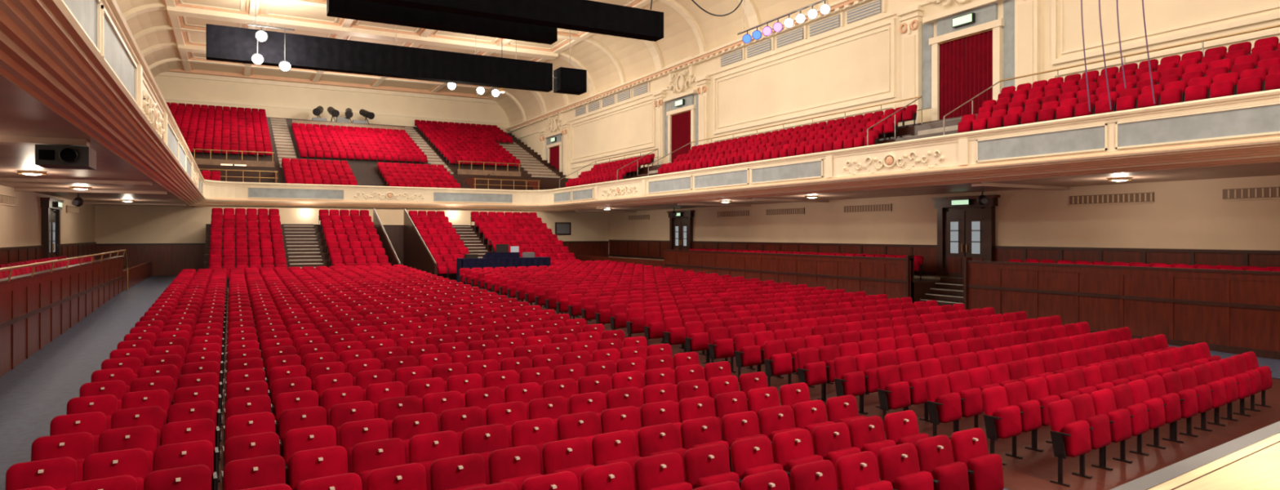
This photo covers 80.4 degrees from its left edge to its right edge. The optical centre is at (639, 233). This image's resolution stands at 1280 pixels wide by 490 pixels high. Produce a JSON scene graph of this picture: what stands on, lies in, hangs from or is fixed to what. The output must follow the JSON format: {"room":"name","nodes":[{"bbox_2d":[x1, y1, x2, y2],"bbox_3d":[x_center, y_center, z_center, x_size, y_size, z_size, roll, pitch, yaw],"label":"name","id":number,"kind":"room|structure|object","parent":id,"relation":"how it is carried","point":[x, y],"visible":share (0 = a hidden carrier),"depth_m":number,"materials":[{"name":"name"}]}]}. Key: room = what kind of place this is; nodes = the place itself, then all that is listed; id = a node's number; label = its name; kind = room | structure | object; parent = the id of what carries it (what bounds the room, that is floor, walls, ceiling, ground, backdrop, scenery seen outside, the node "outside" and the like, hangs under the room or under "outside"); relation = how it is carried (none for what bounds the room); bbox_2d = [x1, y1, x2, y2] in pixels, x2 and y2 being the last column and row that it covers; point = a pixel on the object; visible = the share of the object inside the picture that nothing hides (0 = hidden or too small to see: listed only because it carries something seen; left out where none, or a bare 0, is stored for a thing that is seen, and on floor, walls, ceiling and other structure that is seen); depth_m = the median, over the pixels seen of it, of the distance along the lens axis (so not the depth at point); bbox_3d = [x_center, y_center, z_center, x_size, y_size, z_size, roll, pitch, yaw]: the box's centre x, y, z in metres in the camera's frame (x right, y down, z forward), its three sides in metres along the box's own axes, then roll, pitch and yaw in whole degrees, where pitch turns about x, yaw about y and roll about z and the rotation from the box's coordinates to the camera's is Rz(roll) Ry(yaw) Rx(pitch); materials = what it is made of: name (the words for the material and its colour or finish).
{"room":"auditorium","nodes":[
{"label":"auditorium","id":0,"kind":"room"},
{"bbox_2d":[0,185,95,247],"bbox_3d":[-20.396,-5.300,23.646,0.400,17.000,85.000,0,0,-28],"label":"wall","id":1,"kind":"structure","parent":0,"point":[20,225],"depth_m":28.24,"materials":[{"name":"paint"}]},
{"bbox_2d":[0,193,17,206],"bbox_3d":[-20.822,-1.099,24.930,0.070,0.360,2.189,0,0,-28],"label":"air vent","id":2,"kind":"object","parent":1,"relation":"in","point":[8,200],"depth_m":24.92,"materials":[{"name":"brown metal"}]},
{"bbox_2d":[0,241,96,264],"bbox_3d":[-14.712,1.050,13.646,0.090,1.200,62.000,0,0,-28],"label":"trim","id":3,"kind":"structure","parent":1,"relation":"attached to","point":[11,254],"depth_m":28.39,"materials":[{"name":"brown wood"}]},
{"bbox_2d":[40,197,63,258],"bbox_3d":[-23.700,0.125,30.613,0.410,3.050,2.800,0,0,-28],"label":"door","id":4,"kind":"structure","parent":1,"relation":"in","point":[51,207],"depth_m":30.31,"materials":[{"name":"brown wood"}]},
{"bbox_2d":[66,204,79,214],"bbox_3d":[-26.296,-1.097,35.058,0.070,0.363,3.297,0,0,-28],"label":"air vent","id":5,"kind":"object","parent":1,"relation":"in","point":[69,209],"depth_m":35.02,"materials":[{"name":"brown metal"}]},
{"bbox_2d":[154,71,510,133],"bbox_3d":[-26.696,-6.900,68.324,31.000,13.800,0.400,0,0,-28],"label":"wall","id":6,"kind":"structure","parent":0,"point":[169,86],"depth_m":67.35,"materials":[{"name":"beige paint"}]},
{"bbox_2d":[157,68,510,124],"bbox_3d":[-26.505,-12.200,67.972,31.000,2.600,0.400,0,0,-28],"label":"trim","id":7,"kind":"structure","parent":6,"relation":"attached to","point":[205,73],"depth_m":66.93,"materials":[{"name":"beige paint"}]},
{"bbox_2d":[95,204,608,275],"bbox_3d":[-16.034,0.725,48.596,31.000,4.550,0.450,0,0,-28],"label":"wall","id":8,"kind":"structure","parent":0,"point":[172,237],"depth_m":43.14,"materials":[{"name":"paint"}]},
{"bbox_2d":[115,0,839,126],"bbox_3d":[-6.489,-12.100,30.935,31.000,3.400,84.600,0,0,-28],"label":"ceiling","id":9,"kind":"structure","parent":0,"point":[679,42],"depth_m":50.14,"materials":[{"name":"paint"}]},
{"bbox_2d":[247,0,294,71],"bbox_3d":[-12.737,-9.504,26.144,1.450,7.792,0.352,0,0,-28],"label":"cluster","id":10,"kind":"object","parent":9,"relation":"hanging from","point":[261,36],"visible":1,"depth_m":25.92,"materials":[{"name":"silver metal"}]},
{"bbox_2d":[205,0,552,92],"bbox_3d":[-9.359,-9.710,29.043,12.650,7.380,0.530,0,0,-28],"label":"batten","id":11,"kind":"object","parent":9,"relation":"hanging from","point":[223,43],"visible":0.94,"depth_m":28.48,"materials":[{"name":"black metal"}]},
{"bbox_2d":[552,30,586,95],"bbox_3d":[-3.128,-9.725,32.394,1.500,7.350,0.830,0,0,-28],"label":"loudspeaker","id":12,"kind":"object","parent":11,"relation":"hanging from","point":[569,81],"visible":1,"depth_m":32.15,"materials":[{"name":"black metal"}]},
{"bbox_2d":[326,0,557,44],"bbox_3d":[-5.556,-9.665,22.005,6.550,7.470,0.530,0,0,-28],"label":"batten","id":13,"kind":"object","parent":9,"relation":"hanging from","point":[356,10],"visible":0.66,"depth_m":21.68,"materials":[{"name":"black metal"}]},
{"bbox_2d":[447,83,499,97],"bbox_3d":[-7.509,-9.804,34.084,2.600,7.192,0.352,0,0,-28],"label":"cluster","id":14,"kind":"object","parent":9,"relation":"hanging from","point":[480,90],"visible":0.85,"depth_m":34.10,"materials":[{"name":"white glass"}]},
{"bbox_2d":[499,88,505,93],"bbox_3d":[-8.675,-11.110,47.600,0.386,4.580,0.386,0,0,-28],"label":"pendant lamp","id":15,"kind":"object","parent":9,"relation":"hanging from","point":[501,90],"visible":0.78,"depth_m":47.48,"materials":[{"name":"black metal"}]},
{"bbox_2d":[356,0,663,41],"bbox_3d":[-3.245,-9.575,20.412,8.700,7.650,0.530,0,0,-28],"label":"batten","id":16,"kind":"object","parent":9,"relation":"hanging from","point":[581,15],"visible":1,"depth_m":20.79,"materials":[{"name":"black metal"}]},
{"bbox_2d":[649,0,742,16],"bbox_3d":[1.664,-9.798,21.835,2.871,7.203,0.538,0,0,10],"label":"hanging cable","id":17,"kind":"object","parent":9,"relation":"hanging from","point":[695,2],"visible":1,"depth_m":21.63,"materials":[{"name":"black metal"}]},
{"bbox_2d":[737,0,830,43],"bbox_3d":[4.968,-10.237,26.556,0.504,6.325,5.200,0,0,-28],"label":"bar","id":18,"kind":"object","parent":9,"relation":"hanging from","point":[824,9],"visible":1,"depth_m":26.19,"materials":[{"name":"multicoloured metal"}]},
{"bbox_2d":[1080,0,1155,111],"bbox_3d":[11.525,-8.223,18.320,0.532,10.354,1.507,0,0,-28],"label":"ropes","id":19,"kind":"object","parent":9,"relation":"hanging from","point":[1081,0],"visible":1,"depth_m":18.53,"materials":[{"name":"purple"}]},
{"bbox_2d":[0,275,1279,489],"bbox_3d":[-6.489,2.804,30.935,31.000,0.892,84.600,0,0,-28],"label":"floor","id":20,"kind":"structure","parent":0,"point":[37,390],"depth_m":12.22,"materials":[{"name":"grey carpet"}]},
{"bbox_2d":[0,255,151,377],"bbox_3d":[-13.622,2.055,14.320,2.650,2.290,62.250,0,0,-28],"label":"wall","id":21,"kind":"structure","parent":20,"relation":"on","point":[35,310],"depth_m":18.62,"materials":[{"name":"brown wood"}]},
{"bbox_2d":[0,255,93,279],"bbox_3d":[-12.869,1.327,13.101,1.200,0.945,37.270,0,0,-28],"label":"seating","id":22,"kind":"object","parent":21,"relation":"on","point":[15,272],"visible":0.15,"depth_m":22.42,"materials":[{"name":"red fabric"}]},
{"bbox_2d":[0,249,128,289],"bbox_3d":[-9.524,1.515,9.590,0.097,1.730,49.930,0,0,-28],"label":"brass handrail","id":23,"kind":"object","parent":21,"relation":"attached to","point":[33,264],"visible":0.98,"depth_m":19.54,"materials":[{"name":"brown metal"}]},
{"bbox_2d":[204,207,496,286],"bbox_3d":[-13.900,0.763,42.441,18.200,4.473,12.509,0,0,-28],"label":"terrace","id":24,"kind":"object","parent":20,"relation":"on","point":[304,244],"visible":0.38,"depth_m":40.39,"materials":[{"name":"brown wood"}]},
{"bbox_2d":[208,208,580,279],"bbox_3d":[-12.689,0.517,40.389,17.881,3.705,7.182,0,0,-28],"label":"seating","id":25,"kind":"object","parent":24,"relation":"on","point":[526,231],"visible":0.8,"depth_m":39.65,"materials":[{"name":"red fabric"}]},
{"bbox_2d":[456,240,551,284],"bbox_3d":[-6.387,1.344,35.690,4.300,2.111,0.930,0,0,-28],"label":"desk","id":26,"kind":"object","parent":20,"relation":"on","point":[502,257],"visible":0.52,"depth_m":35.32,"materials":[{"name":"blue fabric"}]},
{"bbox_2d":[5,264,1006,489],"bbox_3d":[-7.348,2.214,19.169,8.871,1.572,31.451,0,0,-28],"label":"seating block","id":27,"kind":"object","parent":20,"relation":"on","point":[384,376],"visible":1,"depth_m":9.22,"materials":[{"name":"red fabric"}]},
{"bbox_2d":[458,260,1272,486],"bbox_3d":[1.758,2.213,24.845,9.303,1.574,31.167,0,0,-28],"label":"seating block","id":28,"kind":"object","parent":20,"relation":"on","point":[1094,390],"visible":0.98,"depth_m":14.12,"materials":[{"name":"red fabric"}]},
{"bbox_2d":[576,248,1279,359],"bbox_3d":[11.235,2.000,27.755,2.840,2.400,62.250,0,0,-28],"label":"wall","id":29,"kind":"structure","parent":20,"relation":"on","point":[1231,311],"depth_m":22.24,"materials":[{"name":"brown wood"}]},
{"bbox_2d":[688,248,1279,279],"bbox_3d":[11.926,1.327,26.501,1.200,0.945,37.272,0,0,-28],"label":"seating","id":30,"kind":"object","parent":29,"relation":"on","point":[918,260],"visible":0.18,"depth_m":23.79,"materials":[{"name":"red fabric"}]},
{"bbox_2d":[1109,420,1279,489],"bbox_3d":[9.603,2.446,1.161,20.600,1.108,16.512,0,0,-28],"label":"stage platform","id":31,"kind":"object","parent":20,"relation":"on","point":[1251,460],"visible":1,"depth_m":6.08,"materials":[{"name":"beige wood"}]},
{"bbox_2d":[505,0,1279,279],"bbox_3d":[7.228,-5.300,38.576,0.400,17.000,85.000,0,0,-28],"label":"wall","id":32,"kind":"structure","parent":0,"point":[1193,214],"depth_m":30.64,"materials":[{"name":"paint"}]},
{"bbox_2d":[122,0,827,121],"bbox_3d":[-6.489,-11.870,30.935,31.000,3.260,84.600,0,0,-28],"label":"trim","id":33,"kind":"structure","parent":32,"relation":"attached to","point":[175,11],"depth_m":50.44,"materials":[{"name":"beige paint"}]},
{"bbox_2d":[549,137,559,168],"bbox_3d":[-7.339,-6.250,64.804,0.290,3.900,2.500,0,0,-28],"label":"door","id":34,"kind":"structure","parent":32,"relation":"in","point":[554,151],"depth_m":64.66,"materials":[{"name":"wood"}]},
{"bbox_2d":[627,213,649,220],"bbox_3d":[-0.071,-1.099,51.588,0.070,0.360,3.051,0,0,-28],"label":"air vent","id":35,"kind":"object","parent":32,"relation":"in","point":[631,217],"depth_m":51.60,"materials":[{"name":"brown metal"}]},
{"bbox_2d":[0,72,1279,212],"bbox_3d":[-6.489,-4.925,30.935,31.000,6.950,84.600,0,0,-28],"label":"balcony structure","id":36,"kind":"object","parent":32,"relation":"attached to","point":[26,122],"visible":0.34,"depth_m":21.29},
{"bbox_2d":[17,170,47,175],"bbox_3d":[-15.152,-1.510,18.865,0.593,0.123,0.593,0,0,-28],"label":"recessed light","id":37,"kind":"object","parent":36,"relation":"attached to","point":[23,172],"visible":0.93,"depth_m":18.71,"materials":[{"name":"white"}]},
{"bbox_2d":[35,144,96,169],"bbox_3d":[-9.493,-1.325,12.517,0.700,0.450,0.950,0,0,-28],"label":"ceiling projector","id":38,"kind":"object","parent":36,"relation":"attached to","point":[56,157],"visible":0.9,"depth_m":12.21,"materials":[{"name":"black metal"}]},
{"bbox_2d":[71,192,83,206],"bbox_3d":[-20.468,-1.262,27.548,0.309,0.576,0.378,0,0,-13],"label":"ceiling speaker","id":39,"kind":"object","parent":36,"relation":"attached to","point":[77,202],"visible":0.9,"depth_m":27.49,"materials":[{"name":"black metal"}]},
{"bbox_2d":[69,186,91,190],"bbox_3d":[-18.610,-1.510,25.180,0.593,0.123,0.593,0,0,-28],"label":"recessed light","id":40,"kind":"object","parent":36,"relation":"attached to","point":[79,188],"visible":1,"depth_m":25.01,"materials":[{"name":"white"}]},
{"bbox_2d":[120,200,135,202],"bbox_3d":[-23.664,-1.510,34.952,0.593,0.123,0.593,0,0,-28],"label":"recessed light","id":41,"kind":"object","parent":36,"relation":"attached to","point":[126,201],"visible":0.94,"depth_m":34.74,"materials":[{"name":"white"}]},
{"bbox_2d":[292,116,405,131],"bbox_3d":[-24.822,-8.971,64.648,9.000,1.850,1.650,0,0,-28],"label":"desk","id":42,"kind":"object","parent":36,"relation":"attached to","point":[340,121],"visible":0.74,"depth_m":64.15,"materials":[{"name":"brown wood"}]},
{"bbox_2d":[312,106,323,117],"bbox_3d":[-27.068,-10.076,63.684,0.657,1.525,1.630,0,0,-11],"label":"spotlight","id":43,"kind":"object","parent":42,"relation":"on","point":[317,112],"visible":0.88,"depth_m":63.05,"materials":[{"name":"black metal"}]},
{"bbox_2d":[327,106,339,121],"bbox_3d":[-26.049,-10.078,64.232,0.675,1.530,1.632,0,0,-40],"label":"spotlight","id":44,"kind":"object","parent":42,"relation":"on","point":[331,110],"visible":0.88,"depth_m":63.81,"materials":[{"name":"black metal"}]},
{"bbox_2d":[344,107,353,123],"bbox_3d":[-24.941,-10.077,64.830,0.681,1.529,1.631,0,0,-19],"label":"spotlight","id":45,"kind":"object","parent":42,"relation":"on","point":[348,113],"visible":0.91,"depth_m":64.24,"materials":[{"name":"black metal"}]},
{"bbox_2d":[359,109,374,124],"bbox_3d":[-23.659,-10.073,65.531,1.628,1.520,0.634,0,0,38],"label":"spotlight","id":46,"kind":"object","parent":42,"relation":"on","point":[365,113],"visible":0.88,"depth_m":65.25,"materials":[{"name":"black metal"}]},
{"bbox_2d":[191,116,571,190],"bbox_3d":[-21.656,-5.805,58.999,31.000,8.310,21.600,0,0,-28],"label":"balcony floor","id":47,"kind":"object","parent":36,"relation":"attached to","point":[533,167],"depth_m":57.83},
{"bbox_2d":[192,148,277,182],"bbox_3d":[-26.062,-3.965,48.644,4.800,3.130,4.430,0,0,-28],"label":"entrance","id":48,"kind":"object","parent":47,"relation":"on","point":[198,161],"depth_m":50.06,"materials":[{"name":"brown wood"}]},
{"bbox_2d":[165,102,520,188],"bbox_3d":[-21.891,-6.565,58.435,28.869,8.029,20.177,0,0,-28],"label":"seating","id":49,"kind":"object","parent":47,"relation":"on","point":[202,126],"depth_m":57.57,"materials":[{"name":"red fabric"}]},
{"bbox_2d":[457,160,540,190],"bbox_3d":[-10.667,-3.965,56.964,5.000,3.130,4.430,0,0,-28],"label":"entrance","id":50,"kind":"object","parent":47,"relation":"on","point":[535,184],"depth_m":57.82,"materials":[{"name":"brown wood"}]},
{"bbox_2d":[0,0,1279,211],"bbox_3d":[-2.328,-2.290,23.238,22.000,1.480,59.100,0,0,-28],"label":"balcony front","id":51,"kind":"object","parent":36,"relation":"attached to","point":[82,60],"visible":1,"depth_m":19.51,"materials":[{"name":"beige paint"}]},
{"bbox_2d":[671,207,676,217],"bbox_3d":[1.999,-1.262,44.237,0.309,0.576,0.378,0,0,-13],"label":"ceiling speaker","id":52,"kind":"object","parent":36,"relation":"attached to","point":[673,213],"visible":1,"depth_m":44.17,"materials":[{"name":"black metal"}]},
{"bbox_2d":[719,200,731,203],"bbox_3d":[4.049,-1.510,35.835,0.593,0.123,0.593,0,0,-28],"label":"recessed light","id":53,"kind":"object","parent":36,"relation":"attached to","point":[725,202],"visible":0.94,"depth_m":35.64,"materials":[{"name":"white"}]},
{"bbox_2d":[804,195,818,198],"bbox_3d":[7.064,-1.510,31.098,0.593,0.123,0.593,0,0,-28],"label":"recessed light","id":54,"kind":"object","parent":36,"relation":"attached to","point":[807,196],"visible":1,"depth_m":30.86,"materials":[{"name":"white"}]},
{"bbox_2d":[559,24,1279,187],"bbox_3d":[-3.707,-4.114,25.789,29.155,2.428,51.943,0,0,-28],"label":"rail","id":55,"kind":"object","parent":36,"relation":"attached to","point":[1276,26],"depth_m":26.20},
{"bbox_2d":[565,36,1279,186],"bbox_3d":[7.933,-3.973,31.944,2.350,2.045,51.667,0,0,-28],"label":"seating","id":56,"kind":"object","parent":36,"relation":"on","point":[1220,73],"depth_m":23.07,"materials":[{"name":"red fabric"}]},
{"bbox_2d":[977,187,987,204],"bbox_3d":[11.712,-1.262,25.843,0.309,0.576,0.378,0,0,-13],"label":"ceiling speaker","id":57,"kind":"object","parent":36,"relation":"hanging from","point":[982,199],"visible":1,"depth_m":25.78,"materials":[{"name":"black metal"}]},
{"bbox_2d":[1106,177,1132,181],"bbox_3d":[13.378,-1.510,21.098,0.593,0.123,0.593,0,0,-28],"label":"recessed light","id":58,"kind":"object","parent":36,"relation":"attached to","point":[1113,179],"visible":0.97,"depth_m":20.92,"materials":[{"name":"white"}]},
{"bbox_2d":[670,98,690,163],"bbox_3d":[2.503,-6.250,46.593,0.290,3.900,2.500,0,0,-28],"label":"curtain","id":59,"kind":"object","parent":32,"relation":"in","point":[681,122],"depth_m":46.55,"materials":[{"name":"red fabric"}]},
{"bbox_2d":[666,209,694,249],"bbox_3d":[2.450,0.125,46.565,0.410,3.050,2.800,0,0,-28],"label":"door","id":60,"kind":"structure","parent":32,"relation":"in","point":[681,226],"depth_m":46.49,"materials":[{"name":"brown wood"}]},
{"bbox_2d":[716,209,749,217],"bbox_3d":[5.156,-1.099,41.917,0.070,0.361,3.020,0,0,-28],"label":"air vent","id":61,"kind":"object","parent":32,"relation":"in","point":[735,213],"depth_m":41.86,"materials":[{"name":"brown metal"}]},
{"bbox_2d":[765,207,804,215],"bbox_3d":[7.286,-1.100,37.975,0.070,0.360,2.987,0,0,-28],"label":"air vent","id":62,"kind":"object","parent":32,"relation":"in","point":[790,211],"depth_m":37.93,"materials":[{"name":"brown metal"}]},
{"bbox_2d":[843,203,892,213],"bbox_3d":[9.938,-1.099,33.067,0.070,0.360,2.842,0,0,-28],"label":"air vent","id":63,"kind":"object","parent":32,"relation":"in","point":[879,207],"depth_m":33.03,"materials":[{"name":"brown metal"}]},
{"bbox_2d":[608,240,1279,275],"bbox_3d":[12.480,1.050,28.342,0.090,1.200,62.000,0,0,-28],"label":"trim","id":64,"kind":"structure","parent":32,"relation":"attached to","point":[651,249],"depth_m":26.85,"materials":[{"name":"brown wood"}]},
{"bbox_2d":[937,13,992,119],"bbox_3d":[12.250,-6.250,28.559,0.290,3.900,2.500,0,0,-28],"label":"curtain","id":65,"kind":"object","parent":32,"relation":"in","point":[966,62],"depth_m":28.52,"materials":[{"name":"red fabric"}]},
{"bbox_2d":[931,194,999,276],"bbox_3d":[12.197,0.125,28.530,0.410,3.050,2.800,0,0,-28],"label":"door","id":66,"kind":"structure","parent":32,"relation":"in","point":[966,228],"depth_m":28.66,"materials":[{"name":"brown wood"}]},
{"bbox_2d":[1069,191,1154,205],"bbox_3d":[14.877,-1.099,23.929,0.070,0.361,2.595,0,0,-28],"label":"air vent","id":67,"kind":"object","parent":32,"relation":"in","point":[1144,197],"depth_m":23.84,"materials":[{"name":"brown metal"}]},
{"bbox_2d":[1222,185,1279,200],"bbox_3d":[16.657,-1.100,20.635,0.070,0.361,1.313,0,0,-28],"label":"air vent","id":68,"kind":"object","parent":32,"relation":"in","point":[1267,192],"depth_m":20.61,"materials":[{"name":"brown metal"}]}
]}

